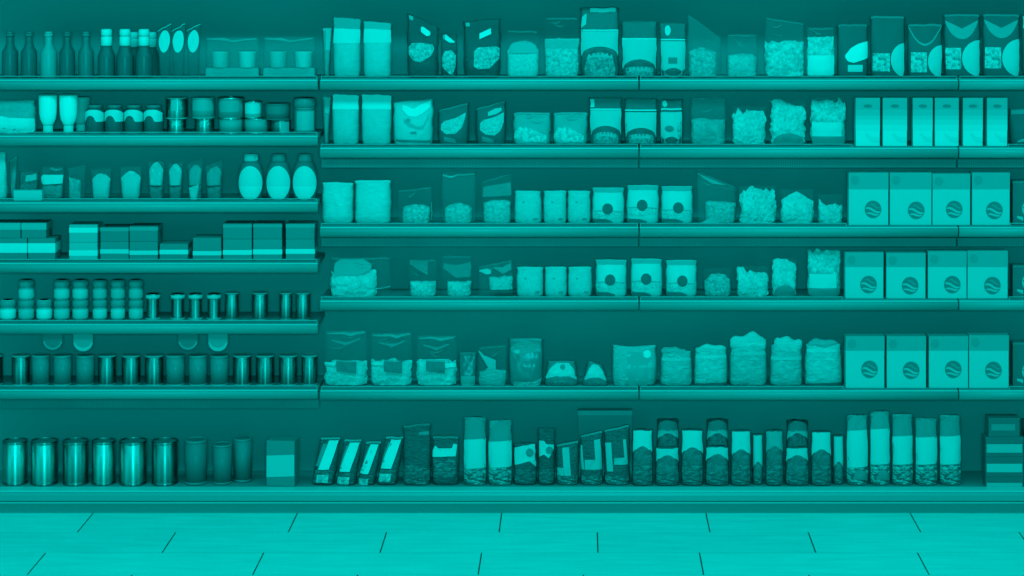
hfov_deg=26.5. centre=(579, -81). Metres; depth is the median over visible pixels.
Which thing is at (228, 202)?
shelf
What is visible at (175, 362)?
can
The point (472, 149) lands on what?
shelf
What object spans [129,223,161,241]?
carton
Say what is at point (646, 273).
bag
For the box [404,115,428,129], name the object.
print
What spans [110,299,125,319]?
jar
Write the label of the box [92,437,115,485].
can
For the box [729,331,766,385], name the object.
bag
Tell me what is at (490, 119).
pack
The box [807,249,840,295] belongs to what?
bag
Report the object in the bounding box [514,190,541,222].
pack
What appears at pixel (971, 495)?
shelf
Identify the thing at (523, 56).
clear bag
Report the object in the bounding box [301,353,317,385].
can
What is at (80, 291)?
jar
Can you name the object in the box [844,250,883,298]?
carton
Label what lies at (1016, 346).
carton
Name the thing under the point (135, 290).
jar
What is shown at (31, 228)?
carton
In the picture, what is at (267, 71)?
tray
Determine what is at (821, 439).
sack
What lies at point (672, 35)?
coffee bag
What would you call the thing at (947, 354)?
carton
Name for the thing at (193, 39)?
sachet
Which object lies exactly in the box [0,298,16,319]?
jar
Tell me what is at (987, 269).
carton
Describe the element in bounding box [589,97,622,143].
coffee bag
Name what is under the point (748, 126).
bag
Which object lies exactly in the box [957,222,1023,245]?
shelf
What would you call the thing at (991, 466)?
pack
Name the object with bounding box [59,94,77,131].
squeeze bottle
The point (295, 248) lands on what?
carton
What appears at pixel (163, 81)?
shelf
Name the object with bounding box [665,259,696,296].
bag
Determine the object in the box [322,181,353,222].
pack
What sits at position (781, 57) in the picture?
clear bag
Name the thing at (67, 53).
bottle
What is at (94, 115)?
sauce jar
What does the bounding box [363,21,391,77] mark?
pack
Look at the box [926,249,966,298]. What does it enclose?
carton
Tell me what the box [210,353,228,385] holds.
can
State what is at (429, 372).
clear bag
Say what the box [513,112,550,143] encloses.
clear bag
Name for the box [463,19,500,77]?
bag
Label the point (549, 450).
print
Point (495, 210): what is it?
clear bag
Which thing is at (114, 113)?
sauce jar
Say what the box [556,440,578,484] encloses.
bag
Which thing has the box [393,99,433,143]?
bag
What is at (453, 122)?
pack
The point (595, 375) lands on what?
pack
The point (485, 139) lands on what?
print
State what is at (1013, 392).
shelf
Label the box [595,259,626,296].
bag
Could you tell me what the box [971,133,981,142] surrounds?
print
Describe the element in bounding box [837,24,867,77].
pack
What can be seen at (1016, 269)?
carton
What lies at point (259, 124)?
tin can
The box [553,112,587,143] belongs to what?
clear bag
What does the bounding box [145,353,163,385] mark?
can
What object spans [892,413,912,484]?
bag
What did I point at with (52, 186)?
snack bag
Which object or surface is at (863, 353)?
carton
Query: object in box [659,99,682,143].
coffee bag
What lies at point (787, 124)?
bag
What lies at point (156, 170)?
bag
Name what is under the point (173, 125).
tin can
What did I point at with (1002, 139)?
print
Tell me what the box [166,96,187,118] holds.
tin can
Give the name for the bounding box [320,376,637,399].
shelf
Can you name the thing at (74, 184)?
snack bag
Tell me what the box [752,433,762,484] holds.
sack
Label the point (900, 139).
print
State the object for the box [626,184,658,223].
bag
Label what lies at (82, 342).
tag
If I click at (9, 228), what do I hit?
carton
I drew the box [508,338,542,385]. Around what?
pouch
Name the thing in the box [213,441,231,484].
can
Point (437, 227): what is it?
shelf
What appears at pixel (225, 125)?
tin can
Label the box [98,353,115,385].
can
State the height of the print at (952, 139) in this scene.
0.046 m
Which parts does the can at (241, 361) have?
lid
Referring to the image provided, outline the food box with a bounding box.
[266,436,298,486]
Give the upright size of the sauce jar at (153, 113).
0.131 m
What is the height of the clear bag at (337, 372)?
0.256 m
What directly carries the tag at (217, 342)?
hanging from the shelf at (244, 324)
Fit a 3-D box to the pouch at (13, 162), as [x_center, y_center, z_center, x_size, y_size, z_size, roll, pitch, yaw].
[-2.638,1.196,10.120,0.028,0.192,0.030,0,0,44]
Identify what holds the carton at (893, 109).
on the shelf at (686, 149)
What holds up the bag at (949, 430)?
on the shelf at (971, 495)
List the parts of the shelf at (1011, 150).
price rail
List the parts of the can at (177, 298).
lid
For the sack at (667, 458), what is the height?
0.175 m
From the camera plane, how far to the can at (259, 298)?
10.04 m
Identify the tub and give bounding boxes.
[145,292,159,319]
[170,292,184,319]
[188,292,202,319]
[207,292,220,319]
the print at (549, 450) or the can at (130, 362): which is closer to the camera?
the print at (549, 450)
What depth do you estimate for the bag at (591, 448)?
10.02 m
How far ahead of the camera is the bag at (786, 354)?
10.05 m
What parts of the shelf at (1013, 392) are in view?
price rail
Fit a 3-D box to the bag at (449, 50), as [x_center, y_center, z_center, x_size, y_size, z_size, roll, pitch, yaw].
[-0.606,0.625,10.074,0.077,0.206,0.059,0,0,0]
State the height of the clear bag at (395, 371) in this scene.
0.247 m
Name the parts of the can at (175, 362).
lid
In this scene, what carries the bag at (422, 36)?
on the shelf at (395, 81)
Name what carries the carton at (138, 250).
on the shelf at (63, 264)
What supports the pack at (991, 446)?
on the pack at (991, 466)
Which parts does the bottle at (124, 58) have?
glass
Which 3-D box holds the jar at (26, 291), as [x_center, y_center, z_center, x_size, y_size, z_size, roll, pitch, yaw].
[-2.565,1.712,10.075,0.076,0.092,0.076,0,0,0]
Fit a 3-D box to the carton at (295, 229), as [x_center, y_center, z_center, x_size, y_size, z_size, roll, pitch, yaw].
[-1.291,1.437,10.085,0.133,0.071,0.111,0,0,0]
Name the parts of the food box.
pale panel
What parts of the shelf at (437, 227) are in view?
price rail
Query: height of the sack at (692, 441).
0.256 m
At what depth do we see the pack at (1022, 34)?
10.07 m
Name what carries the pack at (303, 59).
on the shelf at (163, 81)
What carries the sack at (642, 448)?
on the shelf at (971, 495)
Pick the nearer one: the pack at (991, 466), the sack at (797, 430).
the pack at (991, 466)
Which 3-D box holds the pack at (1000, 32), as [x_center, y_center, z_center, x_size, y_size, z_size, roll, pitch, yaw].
[1.951,0.581,10.074,0.177,0.295,0.058,0,0,0]
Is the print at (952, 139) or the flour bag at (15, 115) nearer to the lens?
the print at (952, 139)
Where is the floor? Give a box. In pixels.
[0,513,1023,575]
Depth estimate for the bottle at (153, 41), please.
10.15 m
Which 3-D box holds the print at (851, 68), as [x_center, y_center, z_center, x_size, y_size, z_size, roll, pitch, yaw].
[1.272,0.686,10.048,0.069,0.032,0.005,0,0,-3]
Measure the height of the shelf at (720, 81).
0.066 m
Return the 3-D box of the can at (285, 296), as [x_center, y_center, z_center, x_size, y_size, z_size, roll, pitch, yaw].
[-1.363,1.788,10.075,0.060,0.127,0.060,0,0,0]
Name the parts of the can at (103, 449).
lid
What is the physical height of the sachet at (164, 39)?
0.248 m
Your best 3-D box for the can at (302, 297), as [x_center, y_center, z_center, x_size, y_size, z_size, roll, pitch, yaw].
[-1.284,1.788,10.075,0.070,0.127,0.070,0,0,0]
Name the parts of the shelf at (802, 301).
price rail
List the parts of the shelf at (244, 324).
price rail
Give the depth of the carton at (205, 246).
10.03 m
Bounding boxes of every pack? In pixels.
[205,38,259,75]
[263,38,315,75]
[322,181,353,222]
[323,28,331,75]
[323,97,330,143]
[332,94,358,143]
[333,17,360,77]
[355,179,391,222]
[361,94,391,143]
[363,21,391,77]
[438,102,468,143]
[476,101,505,143]
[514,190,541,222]
[516,266,543,296]
[543,190,566,222]
[544,360,578,385]
[545,266,566,296]
[567,190,590,222]
[568,266,591,296]
[578,408,631,473]
[582,360,607,385]
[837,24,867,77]
[870,15,904,75]
[907,23,942,77]
[943,14,979,77]
[982,14,1019,77]
[982,433,1023,456]
[982,453,1023,476]
[982,473,1023,486]
[985,414,1019,436]
[1008,108,1023,143]
[1021,14,1023,75]
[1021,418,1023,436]
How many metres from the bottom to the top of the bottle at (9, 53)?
0.212 m
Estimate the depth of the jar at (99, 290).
10.05 m
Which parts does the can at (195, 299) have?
lid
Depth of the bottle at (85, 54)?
10.04 m
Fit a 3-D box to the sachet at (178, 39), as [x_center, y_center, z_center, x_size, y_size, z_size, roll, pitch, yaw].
[-1.861,0.604,10.075,0.051,0.249,0.050,0,0,44]
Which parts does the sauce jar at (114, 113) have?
lid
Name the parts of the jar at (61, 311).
lid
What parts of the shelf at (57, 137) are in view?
price rail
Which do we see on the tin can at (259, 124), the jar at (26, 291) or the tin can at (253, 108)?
the tin can at (253, 108)
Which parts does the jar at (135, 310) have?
lid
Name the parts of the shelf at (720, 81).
price rail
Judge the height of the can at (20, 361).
0.138 m
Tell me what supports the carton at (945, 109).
on the shelf at (686, 149)
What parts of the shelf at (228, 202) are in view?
price rail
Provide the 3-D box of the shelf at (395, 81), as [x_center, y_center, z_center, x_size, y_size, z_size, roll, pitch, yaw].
[-0.463,0.749,10.127,1.461,0.066,0.306,0,0,0]
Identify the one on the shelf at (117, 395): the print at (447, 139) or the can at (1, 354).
the can at (1, 354)
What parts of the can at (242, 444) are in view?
lid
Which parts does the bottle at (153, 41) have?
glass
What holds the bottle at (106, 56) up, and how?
on the shelf at (163, 81)
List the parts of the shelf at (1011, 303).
price rail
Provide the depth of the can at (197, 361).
10.04 m
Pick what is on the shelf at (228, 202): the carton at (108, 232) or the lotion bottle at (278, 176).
the lotion bottle at (278, 176)
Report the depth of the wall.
10.28 m
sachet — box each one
[157,24,170,52]
[172,24,183,52]
[187,24,200,51]
[189,185,198,199]
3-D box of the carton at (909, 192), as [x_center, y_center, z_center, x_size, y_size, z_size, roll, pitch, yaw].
[1.522,1.284,10.034,0.193,0.242,0.063,0,0,0]
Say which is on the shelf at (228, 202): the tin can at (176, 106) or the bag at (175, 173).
the bag at (175, 173)
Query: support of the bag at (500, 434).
on the shelf at (971, 495)
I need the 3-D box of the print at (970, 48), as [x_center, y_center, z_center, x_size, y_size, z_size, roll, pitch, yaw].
[1.809,0.639,10.052,0.087,0.165,0.011,0,0,-13]
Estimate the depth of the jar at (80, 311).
10.05 m
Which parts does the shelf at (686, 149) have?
price rail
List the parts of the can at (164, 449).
lid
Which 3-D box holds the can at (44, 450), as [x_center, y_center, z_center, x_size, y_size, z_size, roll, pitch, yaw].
[-2.477,2.504,10.055,0.125,0.198,0.125,0,0,0]
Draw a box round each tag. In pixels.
[43,334,62,349]
[73,334,92,350]
[178,334,197,349]
[208,334,227,350]
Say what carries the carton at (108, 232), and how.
on the carton at (108, 250)
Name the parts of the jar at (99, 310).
lid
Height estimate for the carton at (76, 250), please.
0.081 m
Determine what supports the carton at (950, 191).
on the shelf at (696, 228)
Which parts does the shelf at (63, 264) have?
price rail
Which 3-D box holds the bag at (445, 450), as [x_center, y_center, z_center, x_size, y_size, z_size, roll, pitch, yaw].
[-0.620,2.491,10.035,0.127,0.223,0.067,0,0,0]
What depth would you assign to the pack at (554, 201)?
10.05 m
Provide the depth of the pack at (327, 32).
10.09 m
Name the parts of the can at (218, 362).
lid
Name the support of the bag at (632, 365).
on the shelf at (368, 391)
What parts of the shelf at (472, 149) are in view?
price rail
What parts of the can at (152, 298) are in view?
lid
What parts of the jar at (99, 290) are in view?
lid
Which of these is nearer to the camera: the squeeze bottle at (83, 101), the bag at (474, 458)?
the bag at (474, 458)
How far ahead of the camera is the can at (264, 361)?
10.04 m
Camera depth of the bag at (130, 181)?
10.06 m
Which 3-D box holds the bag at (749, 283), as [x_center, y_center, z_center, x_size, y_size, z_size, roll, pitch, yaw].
[0.798,1.672,10.074,0.163,0.141,0.073,0,0,0]
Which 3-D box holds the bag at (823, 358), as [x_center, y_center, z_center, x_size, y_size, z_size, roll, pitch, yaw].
[1.129,2.046,10.076,0.179,0.217,0.080,0,0,0]
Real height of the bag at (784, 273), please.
0.178 m
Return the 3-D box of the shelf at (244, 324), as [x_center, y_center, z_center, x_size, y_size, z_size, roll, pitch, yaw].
[-2.074,1.872,10.127,1.737,0.066,0.306,0,0,0]
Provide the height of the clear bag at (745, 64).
0.202 m
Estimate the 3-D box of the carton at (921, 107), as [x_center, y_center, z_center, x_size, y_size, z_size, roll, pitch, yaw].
[1.578,0.930,10.035,0.091,0.222,0.062,0,0,0]
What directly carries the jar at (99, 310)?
on the shelf at (244, 324)
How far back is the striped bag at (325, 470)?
10.02 m
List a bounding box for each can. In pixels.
[0,353,2,384]
[3,437,27,485]
[12,353,29,385]
[31,437,57,485]
[32,353,49,385]
[53,353,71,385]
[63,437,88,485]
[76,353,94,385]
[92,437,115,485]
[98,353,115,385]
[119,437,146,485]
[122,353,140,385]
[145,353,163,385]
[152,437,177,485]
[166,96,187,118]
[166,353,184,385]
[167,119,185,131]
[185,437,206,484]
[188,353,207,385]
[192,96,214,118]
[195,118,213,131]
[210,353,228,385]
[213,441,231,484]
[218,96,243,118]
[219,118,242,133]
[225,291,238,319]
[233,353,251,385]
[233,435,251,482]
[244,117,268,133]
[245,100,261,118]
[252,291,267,319]
[256,353,274,385]
[265,102,289,119]
[270,119,290,131]
[279,291,292,319]
[279,353,297,385]
[295,291,310,319]
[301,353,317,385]
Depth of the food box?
9.99 m
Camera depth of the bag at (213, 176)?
10.06 m
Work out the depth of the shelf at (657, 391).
9.98 m
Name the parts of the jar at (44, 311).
lid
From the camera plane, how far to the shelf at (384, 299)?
9.99 m
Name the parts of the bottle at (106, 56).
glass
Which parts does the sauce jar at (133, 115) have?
lid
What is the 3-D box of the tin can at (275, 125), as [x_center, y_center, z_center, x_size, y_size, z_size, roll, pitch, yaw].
[-1.391,0.955,10.090,0.100,0.062,0.100,0,0,0]
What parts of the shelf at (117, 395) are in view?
price rail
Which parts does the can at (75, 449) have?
lid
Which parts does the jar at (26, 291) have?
lid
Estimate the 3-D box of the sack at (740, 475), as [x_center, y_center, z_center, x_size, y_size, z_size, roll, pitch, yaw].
[0.742,2.477,10.025,0.095,0.251,0.065,0,0,0]
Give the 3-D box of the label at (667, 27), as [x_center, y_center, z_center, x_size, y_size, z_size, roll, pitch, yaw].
[0.406,0.511,10.069,0.027,0.047,0.007,0,0,0]
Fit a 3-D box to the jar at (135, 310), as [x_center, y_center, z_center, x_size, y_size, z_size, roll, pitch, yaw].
[-2.058,1.805,10.075,0.068,0.092,0.068,0,0,0]
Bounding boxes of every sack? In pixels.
[632,428,652,485]
[655,446,679,485]
[657,418,678,453]
[681,428,702,485]
[705,445,728,485]
[706,418,727,446]
[730,429,750,485]
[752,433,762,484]
[765,429,782,485]
[785,446,808,485]
[786,419,807,446]
[811,430,831,485]
[832,434,843,484]
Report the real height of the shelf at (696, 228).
0.113 m
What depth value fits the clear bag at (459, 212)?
10.05 m
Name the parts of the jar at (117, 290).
lid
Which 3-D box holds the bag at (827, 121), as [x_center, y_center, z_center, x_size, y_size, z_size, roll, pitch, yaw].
[1.149,0.927,10.075,0.178,0.228,0.073,0,0,0]
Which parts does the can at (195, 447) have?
lid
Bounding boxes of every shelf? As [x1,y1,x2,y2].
[0,74,324,89]
[0,129,323,145]
[0,193,321,212]
[0,252,324,272]
[0,312,324,333]
[0,375,324,407]
[0,471,1023,512]
[320,74,637,89]
[320,140,637,166]
[320,217,637,245]
[320,289,637,310]
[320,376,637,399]
[638,74,957,89]
[638,140,957,166]
[639,217,957,245]
[639,289,957,310]
[639,376,957,399]
[955,74,1023,89]
[957,140,1023,166]
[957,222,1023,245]
[957,289,1023,310]
[957,376,1023,399]
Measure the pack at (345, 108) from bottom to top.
0.237 m
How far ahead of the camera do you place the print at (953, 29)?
10.06 m
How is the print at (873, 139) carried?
attached to the carton at (866, 109)
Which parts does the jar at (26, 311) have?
lid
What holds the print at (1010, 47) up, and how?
attached to the pack at (1000, 32)
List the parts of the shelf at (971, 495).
kick plate, rail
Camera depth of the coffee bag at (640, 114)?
10.05 m
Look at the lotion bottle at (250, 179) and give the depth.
10.04 m
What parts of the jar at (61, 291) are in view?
lid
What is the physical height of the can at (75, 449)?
0.198 m
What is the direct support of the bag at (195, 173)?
on the shelf at (228, 202)
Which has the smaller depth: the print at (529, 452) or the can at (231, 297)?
the print at (529, 452)
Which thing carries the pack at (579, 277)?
on the shelf at (384, 299)
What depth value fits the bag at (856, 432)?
10.01 m
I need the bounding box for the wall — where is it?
[0,0,1023,470]
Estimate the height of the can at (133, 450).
0.198 m
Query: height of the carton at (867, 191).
0.242 m
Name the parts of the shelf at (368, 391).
price rail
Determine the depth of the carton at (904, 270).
10.01 m
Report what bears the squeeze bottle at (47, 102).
on the shelf at (57, 137)
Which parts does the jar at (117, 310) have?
lid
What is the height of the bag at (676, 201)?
0.174 m
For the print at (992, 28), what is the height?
0.085 m
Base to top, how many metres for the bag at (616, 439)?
0.274 m
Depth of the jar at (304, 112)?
10.05 m
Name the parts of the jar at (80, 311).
lid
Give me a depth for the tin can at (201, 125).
10.05 m
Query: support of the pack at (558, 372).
on the shelf at (368, 391)
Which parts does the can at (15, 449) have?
lid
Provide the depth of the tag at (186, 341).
10.01 m
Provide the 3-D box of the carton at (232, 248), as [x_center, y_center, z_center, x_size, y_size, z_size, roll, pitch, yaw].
[-1.581,1.522,10.085,0.133,0.097,0.111,0,0,0]
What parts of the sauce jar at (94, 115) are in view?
lid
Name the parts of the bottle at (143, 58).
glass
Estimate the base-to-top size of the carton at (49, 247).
0.102 m
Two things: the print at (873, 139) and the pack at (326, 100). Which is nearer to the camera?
the print at (873, 139)
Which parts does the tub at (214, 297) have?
lid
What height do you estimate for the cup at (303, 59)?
0.076 m
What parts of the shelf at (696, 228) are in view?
price rail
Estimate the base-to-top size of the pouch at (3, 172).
0.218 m
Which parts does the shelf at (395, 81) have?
price rail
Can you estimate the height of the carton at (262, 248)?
0.097 m
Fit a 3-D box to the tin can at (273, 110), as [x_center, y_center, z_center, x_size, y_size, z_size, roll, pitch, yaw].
[-1.404,0.886,10.090,0.116,0.074,0.116,0,0,0]
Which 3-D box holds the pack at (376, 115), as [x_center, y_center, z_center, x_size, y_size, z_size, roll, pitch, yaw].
[-0.942,0.923,10.075,0.142,0.236,0.062,0,0,0]
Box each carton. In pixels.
[0,219,25,237]
[0,237,27,258]
[13,189,43,200]
[21,219,51,237]
[28,235,60,258]
[69,221,102,242]
[69,241,100,258]
[100,224,131,241]
[100,241,129,258]
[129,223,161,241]
[129,238,161,258]
[160,240,191,258]
[193,234,222,258]
[223,220,254,238]
[223,238,252,258]
[253,220,284,238]
[253,236,284,258]
[286,220,317,238]
[286,236,317,258]
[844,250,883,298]
[844,334,884,387]
[847,171,888,224]
[854,97,879,145]
[881,97,906,145]
[884,251,925,298]
[885,334,925,387]
[888,171,931,224]
[911,97,932,145]
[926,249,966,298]
[927,334,967,387]
[931,172,969,224]
[933,97,958,145]
[961,97,982,145]
[965,249,1007,298]
[967,333,1008,387]
[970,171,1009,224]
[985,97,1006,145]
[1010,179,1023,222]
[1010,263,1023,296]
[1010,340,1023,385]
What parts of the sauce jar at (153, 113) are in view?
lid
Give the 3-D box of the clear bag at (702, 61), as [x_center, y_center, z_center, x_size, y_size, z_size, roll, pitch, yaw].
[0.577,0.581,10.075,0.164,0.294,0.067,0,0,0]
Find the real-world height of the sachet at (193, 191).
0.072 m
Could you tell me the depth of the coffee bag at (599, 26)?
10.05 m
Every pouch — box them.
[0,152,7,197]
[9,156,16,197]
[459,352,476,385]
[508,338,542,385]
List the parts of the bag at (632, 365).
smooth panel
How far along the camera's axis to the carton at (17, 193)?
10.01 m
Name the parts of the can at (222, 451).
lid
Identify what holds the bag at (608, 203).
on the shelf at (437, 227)
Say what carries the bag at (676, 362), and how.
on the shelf at (657, 391)
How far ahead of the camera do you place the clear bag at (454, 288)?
10.06 m
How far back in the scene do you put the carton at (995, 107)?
10.00 m
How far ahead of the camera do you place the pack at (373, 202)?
10.05 m
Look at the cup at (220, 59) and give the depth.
10.04 m
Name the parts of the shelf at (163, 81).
price rail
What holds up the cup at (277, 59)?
on the pack at (303, 59)
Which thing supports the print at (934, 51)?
attached to the pack at (924, 41)
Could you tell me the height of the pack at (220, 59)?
0.190 m
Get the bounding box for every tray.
[205,67,259,75]
[263,67,315,75]
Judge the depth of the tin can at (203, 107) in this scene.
10.04 m
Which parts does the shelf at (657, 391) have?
price rail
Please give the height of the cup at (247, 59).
0.076 m
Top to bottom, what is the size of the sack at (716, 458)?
0.181 m
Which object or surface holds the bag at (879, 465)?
on the shelf at (971, 495)
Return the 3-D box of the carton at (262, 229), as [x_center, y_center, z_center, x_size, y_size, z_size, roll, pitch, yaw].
[-1.442,1.437,10.085,0.133,0.071,0.111,0,0,0]
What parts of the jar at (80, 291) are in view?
lid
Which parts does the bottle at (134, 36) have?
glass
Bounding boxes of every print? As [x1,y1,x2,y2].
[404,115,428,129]
[444,136,455,142]
[482,136,493,142]
[488,108,501,115]
[526,449,533,456]
[546,447,552,453]
[845,41,867,62]
[848,65,862,71]
[866,133,878,142]
[891,43,903,75]
[893,133,905,142]
[921,133,931,142]
[928,45,941,75]
[945,21,977,38]
[945,133,957,142]
[962,40,979,75]
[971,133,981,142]
[984,20,1017,37]
[995,133,1006,142]
[1002,39,1018,75]
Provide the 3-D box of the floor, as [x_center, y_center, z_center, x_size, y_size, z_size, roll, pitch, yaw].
[-0.313,2.734,5.750,10.262,0.050,9.500,0,0,0]
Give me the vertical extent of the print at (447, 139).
0.032 m
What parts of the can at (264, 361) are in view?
lid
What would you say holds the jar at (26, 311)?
on the shelf at (244, 324)
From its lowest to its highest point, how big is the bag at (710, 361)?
0.191 m
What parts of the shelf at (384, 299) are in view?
price rail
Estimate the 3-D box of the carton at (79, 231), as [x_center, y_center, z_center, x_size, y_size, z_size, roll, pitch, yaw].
[-2.292,1.447,10.085,0.131,0.083,0.111,0,0,0]
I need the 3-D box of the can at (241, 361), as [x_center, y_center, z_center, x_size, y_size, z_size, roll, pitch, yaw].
[-1.565,2.083,10.075,0.086,0.138,0.086,0,0,0]
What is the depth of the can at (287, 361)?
10.04 m
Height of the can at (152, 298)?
0.120 m
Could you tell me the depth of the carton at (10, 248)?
10.03 m
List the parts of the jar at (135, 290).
lid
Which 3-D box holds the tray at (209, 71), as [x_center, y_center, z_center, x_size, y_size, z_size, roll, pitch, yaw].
[-1.608,0.705,10.075,0.247,0.044,0.060,0,0,0]
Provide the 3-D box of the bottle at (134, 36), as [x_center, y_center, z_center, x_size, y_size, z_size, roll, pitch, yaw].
[-2.091,0.626,10.170,0.080,0.204,0.080,0,0,0]
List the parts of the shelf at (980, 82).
price rail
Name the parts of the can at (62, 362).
lid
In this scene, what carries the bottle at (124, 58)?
on the shelf at (163, 81)
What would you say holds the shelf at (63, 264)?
attached to the wall
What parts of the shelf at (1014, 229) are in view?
price rail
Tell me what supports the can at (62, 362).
on the shelf at (117, 395)
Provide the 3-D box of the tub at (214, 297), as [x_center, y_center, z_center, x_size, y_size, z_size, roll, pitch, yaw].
[-1.696,1.791,10.075,0.068,0.120,0.068,0,0,0]
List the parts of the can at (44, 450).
lid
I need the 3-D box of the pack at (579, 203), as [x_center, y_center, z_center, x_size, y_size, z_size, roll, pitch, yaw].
[-0.004,1.329,10.075,0.109,0.152,0.062,0,0,0]
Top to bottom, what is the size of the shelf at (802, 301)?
0.066 m
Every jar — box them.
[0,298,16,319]
[18,278,34,299]
[18,299,34,319]
[36,298,52,319]
[54,278,69,299]
[54,299,69,319]
[72,278,88,299]
[72,299,88,319]
[85,104,104,133]
[92,279,107,299]
[92,299,107,319]
[104,104,123,133]
[110,279,125,299]
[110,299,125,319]
[124,104,143,133]
[128,279,143,299]
[128,299,143,319]
[143,104,162,133]
[293,97,315,131]
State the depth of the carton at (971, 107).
10.00 m
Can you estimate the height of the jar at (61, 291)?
0.092 m
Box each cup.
[211,51,229,67]
[238,51,256,67]
[269,51,286,67]
[294,51,312,67]
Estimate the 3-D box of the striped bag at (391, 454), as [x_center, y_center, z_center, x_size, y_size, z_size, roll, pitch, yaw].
[-0.873,2.492,10.033,0.121,0.222,0.069,0,0,0]
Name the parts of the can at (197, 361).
lid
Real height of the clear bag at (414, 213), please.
0.170 m
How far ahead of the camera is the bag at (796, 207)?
10.05 m
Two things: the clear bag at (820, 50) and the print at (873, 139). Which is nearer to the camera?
the print at (873, 139)
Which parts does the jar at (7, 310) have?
lid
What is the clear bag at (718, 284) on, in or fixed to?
on the shelf at (802, 301)
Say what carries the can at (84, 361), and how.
on the shelf at (117, 395)
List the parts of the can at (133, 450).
lid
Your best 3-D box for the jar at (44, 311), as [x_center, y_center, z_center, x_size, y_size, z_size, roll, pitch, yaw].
[-2.482,1.805,10.075,0.076,0.092,0.076,0,0,0]
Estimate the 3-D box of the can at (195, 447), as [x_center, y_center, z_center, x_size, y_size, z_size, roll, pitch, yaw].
[-1.776,2.502,10.055,0.102,0.202,0.102,0,0,0]
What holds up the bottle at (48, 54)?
on the shelf at (163, 81)
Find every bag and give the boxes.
[0,99,36,131]
[19,171,38,188]
[41,167,63,197]
[69,177,80,197]
[92,173,110,197]
[121,171,140,197]
[149,162,162,197]
[169,163,181,197]
[189,165,201,197]
[206,166,221,197]
[313,437,340,484]
[324,331,367,384]
[330,258,389,295]
[337,439,361,484]
[359,441,380,484]
[371,333,412,384]
[378,436,403,484]
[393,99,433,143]
[400,188,431,222]
[403,423,430,484]
[407,13,438,77]
[410,260,435,295]
[416,336,456,384]
[432,436,458,484]
[441,33,457,75]
[443,173,473,222]
[443,256,471,295]
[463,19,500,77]
[463,416,486,484]
[479,261,512,289]
[479,346,506,385]
[482,174,510,222]
[488,419,511,484]
[507,31,538,75]
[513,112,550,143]
[513,442,536,484]
[538,427,554,484]
[544,18,579,75]
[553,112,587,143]
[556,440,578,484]
[580,6,618,77]
[580,430,602,484]
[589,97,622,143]
[592,187,624,222]
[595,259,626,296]
[604,424,629,484]
[612,344,656,385]
[621,21,657,77]
[624,97,657,144]
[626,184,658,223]
[631,258,662,296]
[659,22,685,77]
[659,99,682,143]
[660,346,692,385]
[661,185,692,222]
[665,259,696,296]
[689,17,716,75]
[691,98,724,143]
[693,344,727,385]
[697,173,735,222]
[704,273,730,295]
[727,35,756,75]
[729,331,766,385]
[732,108,765,143]
[736,266,768,296]
[739,185,776,222]
[764,18,803,75]
[769,336,802,385]
[770,99,805,143]
[772,258,796,295]
[780,192,813,222]
[804,338,842,385]
[806,28,833,75]
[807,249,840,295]
[810,98,845,143]
[817,200,842,222]
[846,414,867,484]
[869,410,889,484]
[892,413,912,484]
[915,417,936,484]
[939,414,960,484]
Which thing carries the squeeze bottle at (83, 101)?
on the shelf at (57, 137)
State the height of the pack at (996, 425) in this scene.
0.087 m
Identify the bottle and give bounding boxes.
[2,31,17,77]
[21,31,36,77]
[38,93,57,131]
[40,31,56,77]
[59,31,74,77]
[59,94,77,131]
[75,96,90,130]
[78,31,93,77]
[98,29,114,77]
[116,29,133,77]
[130,32,138,75]
[135,29,152,77]
[149,32,159,75]
[238,153,263,199]
[266,153,290,199]
[292,153,317,199]
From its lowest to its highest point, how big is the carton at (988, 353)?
0.244 m
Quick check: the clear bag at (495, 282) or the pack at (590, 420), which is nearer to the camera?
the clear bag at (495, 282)
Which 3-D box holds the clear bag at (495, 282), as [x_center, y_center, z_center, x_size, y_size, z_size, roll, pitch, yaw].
[-0.390,1.657,10.076,0.169,0.171,0.065,0,0,0]
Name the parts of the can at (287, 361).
lid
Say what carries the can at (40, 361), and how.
on the shelf at (117, 395)
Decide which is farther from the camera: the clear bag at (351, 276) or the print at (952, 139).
the clear bag at (351, 276)
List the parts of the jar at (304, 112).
lid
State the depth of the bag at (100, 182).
10.06 m
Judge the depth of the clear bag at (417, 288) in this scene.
10.06 m

